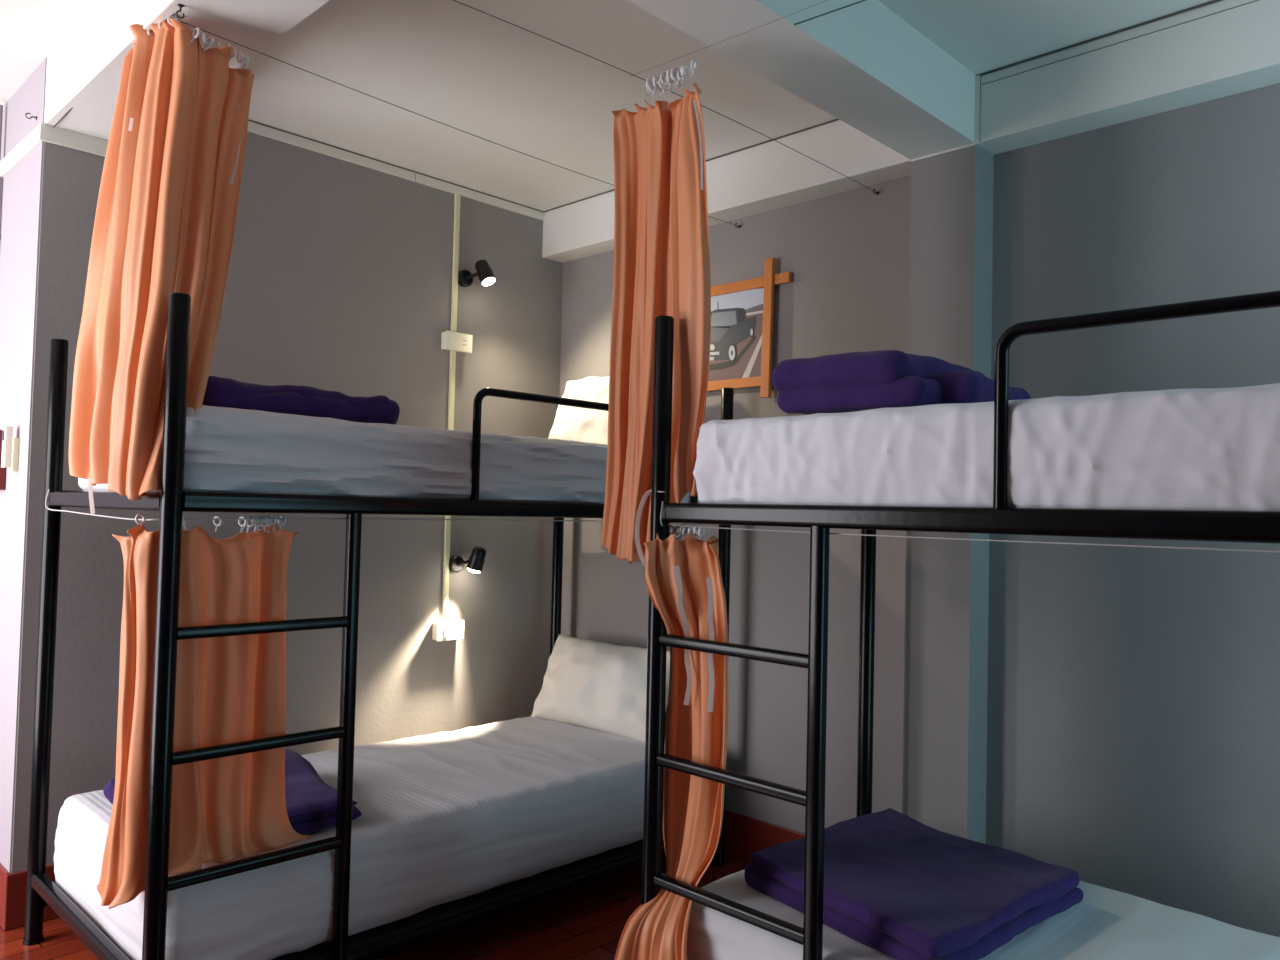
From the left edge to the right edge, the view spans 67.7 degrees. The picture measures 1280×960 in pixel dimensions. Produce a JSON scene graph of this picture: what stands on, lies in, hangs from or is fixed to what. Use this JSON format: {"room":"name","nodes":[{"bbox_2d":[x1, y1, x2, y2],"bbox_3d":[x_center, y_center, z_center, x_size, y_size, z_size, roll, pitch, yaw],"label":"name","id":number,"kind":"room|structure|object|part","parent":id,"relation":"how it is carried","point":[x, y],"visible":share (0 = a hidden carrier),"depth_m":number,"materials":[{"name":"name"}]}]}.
{"room":"dormitory","nodes":[
{"label":"dormitory","id":0,"kind":"room"},
{"bbox_2d":[0,58,46,873],"bbox_3d":[-2.295,0.027,3.424,1.246,2.690,0.121,0,-3,44],"label":"door","id":1,"kind":"structure","parent":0,"point":[21,187],"depth_m":3.05,"materials":[{"name":"paint"}]},
{"bbox_2d":[0,105,2,205],"bbox_3d":[-2.253,-0.052,3.282,0.033,2.500,0.032,0,-3,44],"label":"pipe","id":2,"kind":"object","parent":1,"relation":"attached to","point":[1,106],"visible":1,"depth_m":3.31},
{"bbox_2d":[0,430,5,489],"bbox_3d":[-2.143,-0.065,3.172,0.158,0.195,0.036,0,-3,44],"label":"wall box","id":3,"kind":"object","parent":1,"relation":"attached to","point":[2,470],"visible":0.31,"depth_m":3.12,"materials":[{"name":"red paint"}]},
{"bbox_2d":[0,863,9,928],"bbox_3d":[-2.369,1.283,3.335,1.250,0.170,0.012,0,-3,44],"label":"baseboard","id":4,"kind":"structure","parent":1,"relation":"attached to","point":[3,872],"depth_m":2.91,"materials":[{"name":"red wood"}]},
{"bbox_2d":[1,426,19,470],"bbox_3d":[-1.998,-0.099,3.027,0.048,0.140,0.042,0,-3,44],"label":"remote holder","id":5,"kind":"object","parent":1,"relation":"attached to","point":[10,446],"visible":1,"depth_m":3.01,"materials":[{"name":"beige plastic"}]},
{"bbox_2d":[11,131,562,872],"bbox_3d":[-1.146,0.066,3.787,0.120,2.690,2.239,0,-3,44],"label":"wall","id":6,"kind":"structure","parent":0,"point":[339,277],"depth_m":3.74,"materials":[{"name":"grey paint"}]},
{"bbox_2d":[3,864,58,930],"bbox_3d":[-1.169,1.323,3.658,0.012,0.168,2.155,0,-3,44],"label":"baseboard","id":7,"kind":"structure","parent":6,"relation":"attached to","point":[15,884],"depth_m":2.91,"materials":[{"name":"red wood"}]},
{"bbox_2d":[53,13,181,127],"bbox_3d":[-1.455,-1.101,2.615,1.053,0.053,0.005,0,-3,44],"label":"wire","id":8,"kind":"object","parent":6,"relation":"attached to","point":[174,13],"visible":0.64,"depth_m":2.88,"materials":[{"name":"metal"}]},
{"bbox_2d":[69,16,253,514],"bbox_3d":[-1.270,-0.520,2.356,0.566,1.214,0.233,1,-2,19],"label":"curtain","id":9,"kind":"object","parent":8,"relation":"hanging from","point":[166,215],"visible":0.95,"depth_m":2.30,"materials":[{"name":"orange fabric"}]},
{"bbox_2d":[176,4,184,18],"bbox_3d":[-1.080,-1.102,2.243,0.015,0.036,0.014,2,-2,-5],"label":"wall hook","id":10,"kind":"object","parent":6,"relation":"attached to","point":[179,5],"visible":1,"depth_m":2.24,"materials":[{"name":"metal"}]},
{"bbox_2d":[44,0,329,139],"bbox_3d":[-0.289,-1.224,1.622,4.150,0.213,0.251,0,-3,44],"label":"beam","id":11,"kind":"structure","parent":6,"relation":"attached to","point":[83,72],"depth_m":2.54,"materials":[{"name":"white paint"}]},
{"bbox_2d":[0,121,543,220],"bbox_3d":[-1.378,-1.145,3.910,0.632,0.260,2.025,0,-3,44],"label":"trim","id":12,"kind":"structure","parent":6,"relation":"attached to","point":[41,132],"depth_m":3.54,"materials":[{"name":"white paint"}]},
{"bbox_2d":[432,620,463,640],"bbox_3d":[-0.806,0.632,4.010,0.046,0.078,0.132,0,-3,44],"label":"wall socket","id":13,"kind":"object","parent":6,"relation":"attached to","point":[446,630],"visible":1,"depth_m":3.99,"materials":[{"name":"white plastic"}]},
{"bbox_2d":[444,626,447,636],"bbox_3d":[-0.809,0.631,3.978,0.004,0.044,0.018,0,-3,44],"label":"switch","id":14,"kind":"object","parent":13,"relation":"attached to","point":[445,627],"depth_m":3.98,"materials":[{"name":"white plastic"}]},
{"bbox_2d":[442,194,460,614],"bbox_3d":[-0.800,-0.326,4.049,0.012,1.787,0.025,0,-3,44],"label":"cable trunking","id":15,"kind":"object","parent":6,"relation":"attached to","point":[452,365],"visible":0.76,"depth_m":4.05,"materials":[{"name":"beige plastic"}]},
{"bbox_2d":[441,330,472,352],"bbox_3d":[-0.777,-0.584,4.050,0.046,0.078,0.132,0,-3,44],"label":"wall socket","id":16,"kind":"object","parent":6,"relation":"attached to","point":[451,341],"visible":1,"depth_m":4.03,"materials":[{"name":"white plastic"}]},
{"bbox_2d":[453,335,456,345],"bbox_3d":[-0.780,-0.585,4.018,0.004,0.044,0.018,0,-3,44],"label":"switch","id":17,"kind":"object","parent":16,"relation":"attached to","point":[454,336],"depth_m":4.02,"materials":[{"name":"white plastic"}]},
{"bbox_2d":[449,547,486,572],"bbox_3d":[-0.729,0.337,4.040,0.161,0.113,0.073,1,-2,16],"label":"wall spotlight","id":18,"kind":"object","parent":6,"relation":"attached to","point":[475,563],"visible":1,"depth_m":4.01,"materials":[{"name":"black metal"}]},
{"bbox_3d":[-0.737,0.350,4.027,0.079,0.030,0.024,0,-2,34],"label":"arm","id":19,"kind":"part","parent":18,"relation":"part of","materials":[{"name":"black metal"}]},
{"bbox_2d":[458,259,495,286],"bbox_3d":[-0.696,-0.885,4.081,0.166,0.113,0.073,1,-2,16],"label":"wall spotlight","id":20,"kind":"object","parent":6,"relation":"attached to","point":[485,274],"visible":1,"depth_m":4.06,"materials":[{"name":"black metal"}]},
{"bbox_3d":[-0.707,-0.872,4.069,0.079,0.030,0.024,0,-2,34],"label":"arm","id":21,"kind":"part","parent":20,"relation":"part of","materials":[{"name":"black metal"}]},
{"bbox_3d":[-0.645,-0.848,4.064,0.054,0.039,0.057,0,-3,44],"label":"bulb","id":22,"kind":"part","parent":20,"relation":"part of","materials":[{"name":"white glass"}]},
{"bbox_2d":[248,0,1221,212],"bbox_3d":[0.418,-1.286,2.343,4.148,0.006,1.762,0,-3,44],"label":"trim","id":23,"kind":"structure","parent":6,"relation":"attached to","point":[1213,1],"depth_m":2.90,"materials":[{"name":"white paint"}]},
{"bbox_2d":[0,854,748,959],"bbox_3d":[-0.751,1.413,2.021,5.600,0.100,4.100,0,-3,44],"label":"floor","id":24,"kind":"structure","parent":0,"point":[588,922],"depth_m":2.94,"materials":[{"name":"red wood"}]},
{"bbox_2d":[23,292,733,959],"bbox_3d":[-0.730,0.508,3.229,1.016,1.790,2.055,0,-3,44],"label":"bunk bed","id":25,"kind":"object","parent":24,"relation":"on","point":[430,924],"visible":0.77,"depth_m":2.50,"materials":[{"name":"black metal"}]},
{"bbox_3d":[-1.773,0.465,2.852,0.047,1.778,0.047,0,-3,44],"label":"post","id":26,"kind":"part","parent":25,"relation":"part of","materials":[{"name":"black metal"}]},
{"bbox_3d":[-1.446,1.176,2.492,0.918,0.043,0.036,0,-3,44],"label":"rail","id":27,"kind":"part","parent":25,"relation":"part of","materials":[{"name":"black metal"}]},
{"bbox_3d":[-1.419,0.053,2.529,0.918,0.045,0.040,0,-3,44],"label":"rail","id":28,"kind":"part","parent":25,"relation":"part of","materials":[{"name":"black metal"}]},
{"bbox_3d":[-1.085,0.459,2.179,0.047,1.778,0.047,0,-3,44],"label":"post","id":29,"kind":"part","parent":25,"relation":"part of","materials":[{"name":"black metal"}]},
{"bbox_2d":[97,513,310,908],"bbox_3d":[-1.026,0.539,2.315,0.481,0.911,0.153,2,-2,-27],"label":"curtain","id":30,"kind":"object","parent":25,"relation":"hanging from","point":[230,689],"visible":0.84,"depth_m":2.31,"materials":[{"name":"orange fabric"}]},
{"bbox_3d":[-0.744,0.101,3.224,0.896,0.074,1.997,0,-3,44],"label":"cord","id":31,"kind":"part","parent":25,"relation":"part of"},
{"bbox_2d":[54,716,664,959],"bbox_3d":[-0.729,1.105,3.196,0.913,0.293,1.973,0,-3,44],"label":"mattress","id":32,"kind":"object","parent":25,"relation":"on","point":[446,817],"visible":0.71,"depth_m":2.79,"materials":[{"name":"fabric"}]},
{"bbox_2d":[103,749,361,834],"bbox_3d":[-1.130,0.876,2.653,0.571,0.131,0.516,0,-3,44],"label":"blanket","id":33,"kind":"object","parent":32,"relation":"on","point":[311,804],"visible":0.12,"depth_m":2.60,"materials":[{"name":"purple fabric"}]},
{"bbox_2d":[531,634,669,741],"bbox_3d":[-0.145,0.838,3.881,0.701,0.346,0.251,0,-2,41],"label":"pillow","id":34,"kind":"object","parent":32,"relation":"on","point":[596,685],"visible":0.85,"depth_m":3.79,"materials":[{"name":"white fabric"}]},
{"bbox_3d":[-0.748,1.273,3.204,0.926,0.018,1.960,0,-3,44],"label":"board","id":35,"kind":"part","parent":25,"relation":"part of","materials":[{"name":"black metal"}]},
{"bbox_2d":[78,405,699,503],"bbox_3d":[-0.673,-0.026,3.201,0.862,0.235,1.986,0,-3,44],"label":"mattress","id":36,"kind":"object","parent":25,"relation":"on","point":[236,450],"visible":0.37,"depth_m":2.58,"materials":[{"name":"white fabric"}]},
{"bbox_2d":[202,376,399,424],"bbox_3d":[-1.015,-0.206,2.707,0.384,0.110,0.577,0,-3,44],"label":"blanket","id":37,"kind":"object","parent":36,"relation":"on","point":[220,392],"visible":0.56,"depth_m":2.56,"materials":[{"name":"purple fabric"}]},
{"bbox_2d":[548,376,608,443],"bbox_3d":[-0.145,-0.271,3.984,0.623,0.347,0.213,0,-3,43],"label":"pillow","id":38,"kind":"object","parent":36,"relation":"on","point":[570,423],"visible":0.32,"depth_m":3.97,"materials":[{"name":"white fabric"}]},
{"bbox_3d":[-0.376,0.088,2.906,0.040,0.048,1.956,0,-3,44],"label":"rail","id":39,"kind":"part","parent":25,"relation":"part of","materials":[{"name":"black metal"}]},
{"bbox_3d":[-0.405,1.280,2.867,0.036,0.042,1.956,0,-3,44],"label":"rail","id":40,"kind":"part","parent":25,"relation":"part of","materials":[{"name":"black metal"}]},
{"bbox_3d":[-0.374,0.545,4.280,0.047,1.778,0.047,0,-3,44],"label":"post","id":41,"kind":"part","parent":25,"relation":"part of","materials":[{"name":"black metal"}]},
{"bbox_3d":[-0.140,-0.087,3.150,0.025,0.340,1.000,0,-3,44],"label":"guard rail","id":42,"kind":"part","parent":25,"relation":"part of","materials":[{"name":"black metal"}]},
{"bbox_3d":[0.313,0.539,3.607,0.047,1.778,0.047,0,-3,44],"label":"post","id":43,"kind":"part","parent":25,"relation":"part of","materials":[{"name":"black metal"}]},
{"bbox_2d":[642,290,1279,959],"bbox_3d":[1.089,0.509,1.951,2.054,1.790,1.019,0,-3,44],"label":"bunk bed","id":44,"kind":"object","parent":24,"relation":"on","point":[1188,525],"visible":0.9,"depth_m":1.98,"materials":[{"name":"black metal"}]},
{"bbox_3d":[0.039,0.490,2.308,0.047,1.778,0.047,0,-3,44],"label":"post","id":45,"kind":"part","parent":44,"relation":"part of","materials":[{"name":"black metal"}]},
{"bbox_2d":[614,524,728,959],"bbox_3d":[0.059,0.718,2.244,0.334,1.234,0.204,0,-2,37],"label":"curtain","id":46,"kind":"object","parent":44,"relation":"hanging from","point":[683,578],"visible":0.93,"depth_m":2.26,"materials":[{"name":"orange fabric"}]},
{"bbox_3d":[0.712,0.528,2.995,0.047,1.778,0.047,0,-3,44],"label":"post","id":47,"kind":"part","parent":44,"relation":"part of","materials":[{"name":"black metal"}]},
{"bbox_3d":[0.734,0.079,1.652,1.884,0.064,0.062,0,-3,44],"label":"cord","id":48,"kind":"part","parent":44,"relation":"part of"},
{"bbox_3d":[0.764,0.073,1.622,1.956,0.048,0.040,0,-3,44],"label":"rail","id":49,"kind":"part","parent":44,"relation":"part of","materials":[{"name":"black metal"}]},
{"bbox_2d":[687,870,1279,959],"bbox_3d":[1.062,1.122,1.914,1.961,0.253,0.913,0,-3,44],"label":"mattress","id":50,"kind":"object","parent":44,"relation":"on","point":[1107,924],"visible":0.31,"depth_m":2.13,"materials":[{"name":"plain white cotton fabric"}]},
{"bbox_2d":[744,808,1083,959],"bbox_3d":[0.644,0.962,2.304,0.676,0.090,0.596,3,-2,-40],"label":"blanket","id":51,"kind":"object","parent":50,"relation":"on","point":[899,886],"visible":0.91,"depth_m":2.20,"materials":[{"name":"purple fabric"}]},
{"bbox_2d":[693,383,1279,511],"bbox_3d":[1.109,-0.025,1.924,1.899,0.227,0.928,0,-3,44],"label":"mattress","id":52,"kind":"object","parent":44,"relation":"on","point":[1211,449],"visible":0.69,"depth_m":1.71,"materials":[{"name":"white fabric"}]},
{"bbox_2d":[772,350,1030,414],"bbox_3d":[0.607,-0.208,2.211,0.472,0.140,0.463,0,-3,44],"label":"blanket","id":53,"kind":"object","parent":52,"relation":"on","point":[852,381],"visible":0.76,"depth_m":2.04,"materials":[{"name":"purple fabric"}]},
{"bbox_3d":[1.006,-0.118,1.396,1.000,0.340,0.025,0,-3,44],"label":"guard rail","id":54,"kind":"part","parent":44,"relation":"part of","materials":[{"name":"black metal"}]},
{"bbox_2d":[0,0,1212,211],"bbox_3d":[-0.685,-1.374,2.112,5.600,0.100,4.100,0,-3,44],"label":"ceiling","id":55,"kind":"structure","parent":0,"point":[454,64],"depth_m":3.01,"materials":[{"name":"white paint"}]},
{"bbox_2d":[559,83,1279,936],"bbox_3d":[1.134,0.096,3.064,4.150,2.690,0.120,0,-3,44],"label":"wall","id":56,"kind":"structure","parent":0,"point":[1133,695],"depth_m":2.82,"materials":[{"name":"grey paint"}]},
{"bbox_2d":[707,257,790,397],"bbox_3d":[0.304,-0.575,3.803,0.698,0.530,0.028,0,-3,44],"label":"framed picture","id":57,"kind":"object","parent":56,"relation":"attached to","point":[741,311],"visible":0.52,"depth_m":3.71,"materials":[{"name":"grey paper"}]},
{"bbox_2d":[708,287,763,380],"bbox_3d":[0.288,-0.576,3.830,0.581,0.407,0.007,0,-3,44],"label":"print","id":58,"kind":"object","parent":57,"relation":"on","point":[737,313],"depth_m":3.74,"materials":[{"name":"grey paper"}]},
{"bbox_2d":[724,810,804,862],"bbox_3d":[1.017,1.351,2.925,4.138,0.168,0.142,0,-3,44],"label":"baseboard","id":59,"kind":"structure","parent":56,"relation":"attached to","point":[744,835],"depth_m":3.60,"materials":[{"name":"red wood"}]},
{"bbox_2d":[628,0,975,159],"bbox_3d":[0.348,-1.183,2.405,0.219,0.213,1.762,0,-3,44],"label":"beam","id":60,"kind":"structure","parent":56,"relation":"attached to","point":[858,62],"depth_m":2.54,"materials":[{"name":"white paint"}]},
{"bbox_2d":[415,0,1258,180],"bbox_3d":[0.889,-1.154,2.856,4.196,0.209,0.336,0,-2,35],"label":"trim","id":61,"kind":"structure","parent":56,"relation":"attached to","point":[1256,0],"depth_m":2.72,"materials":[{"name":"white paint"}]},
{"bbox_2d":[542,0,1279,262],"bbox_3d":[1.076,-1.146,3.016,4.150,0.213,0.130,0,-3,44],"label":"beam","id":62,"kind":"structure","parent":56,"relation":"attached to","point":[1236,50],"depth_m":2.83,"materials":[{"name":"white paint"}]},
{"bbox_2d":[911,75,980,161],"bbox_3d":[0.967,-1.143,3.026,0.233,0.215,0.007,0,-3,44],"label":"trim","id":63,"kind":"structure","parent":56,"relation":"attached to","point":[977,80],"depth_m":2.95,"materials":[{"name":"white paint"}]},
{"bbox_2d":[902,144,993,843],"bbox_3d":[0.977,0.198,3.037,0.217,2.477,0.130,0,-3,44],"label":"pilaster","id":64,"kind":"object","parent":56,"relation":"attached to","point":[947,580],"visible":0.64,"depth_m":2.98,"materials":[{"name":"grey paint"}]},
{"bbox_3d":[0.385,-1.001,3.756,0.014,0.019,0.036,0,-3,44],"label":"wall hook","id":65,"kind":"object","parent":56,"relation":"attached to","visible":0},
{"bbox_2d":[182,22,737,225],"bbox_3d":[-0.347,-1.031,3.002,0.002,0.025,2.106,0,-3,44],"label":"wire","id":66,"kind":"object","parent":65,"relation":"attached to","point":[182,22],"visible":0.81,"depth_m":2.65,"materials":[{"name":"metal"}]},
{"bbox_3d":[0.823,-1.004,3.327,0.014,0.019,0.036,0,-3,44],"label":"wall hook","id":67,"kind":"object","parent":56,"relation":"attached to","visible":0},
{"bbox_2d":[453,0,875,191],"bbox_3d":[0.132,-1.024,2.622,0.002,0.055,1.978,0,-3,44],"label":"wire","id":68,"kind":"object","parent":67,"relation":"attached to","point":[453,0],"visible":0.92,"depth_m":2.47,"materials":[{"name":"metal"}]},
{"bbox_3d":[1.289,0.005,0.171,0.120,2.690,4.000,0,-3,44],"label":"wall","id":69,"kind":"structure","parent":0,"visible":0},
{"bbox_2d":[632,0,826,75],"bbox_3d":[0.854,-1.070,1.596,2.462,0.090,0.001,0,-3,44],"label":"wire","id":70,"kind":"object","parent":69,"relation":"attached to","point":[826,0],"visible":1,"depth_m":2.22,"materials":[{"name":"metal"}]},
{"bbox_2d":[601,59,710,566],"bbox_3d":[0.041,-0.395,2.410,0.352,1.232,0.119,0,-3,44],"label":"curtain","id":71,"kind":"object","parent":70,"relation":"hanging from","point":[662,248],"visible":0.89,"depth_m":2.42,"materials":[{"name":"orange fabric"}]}
]}

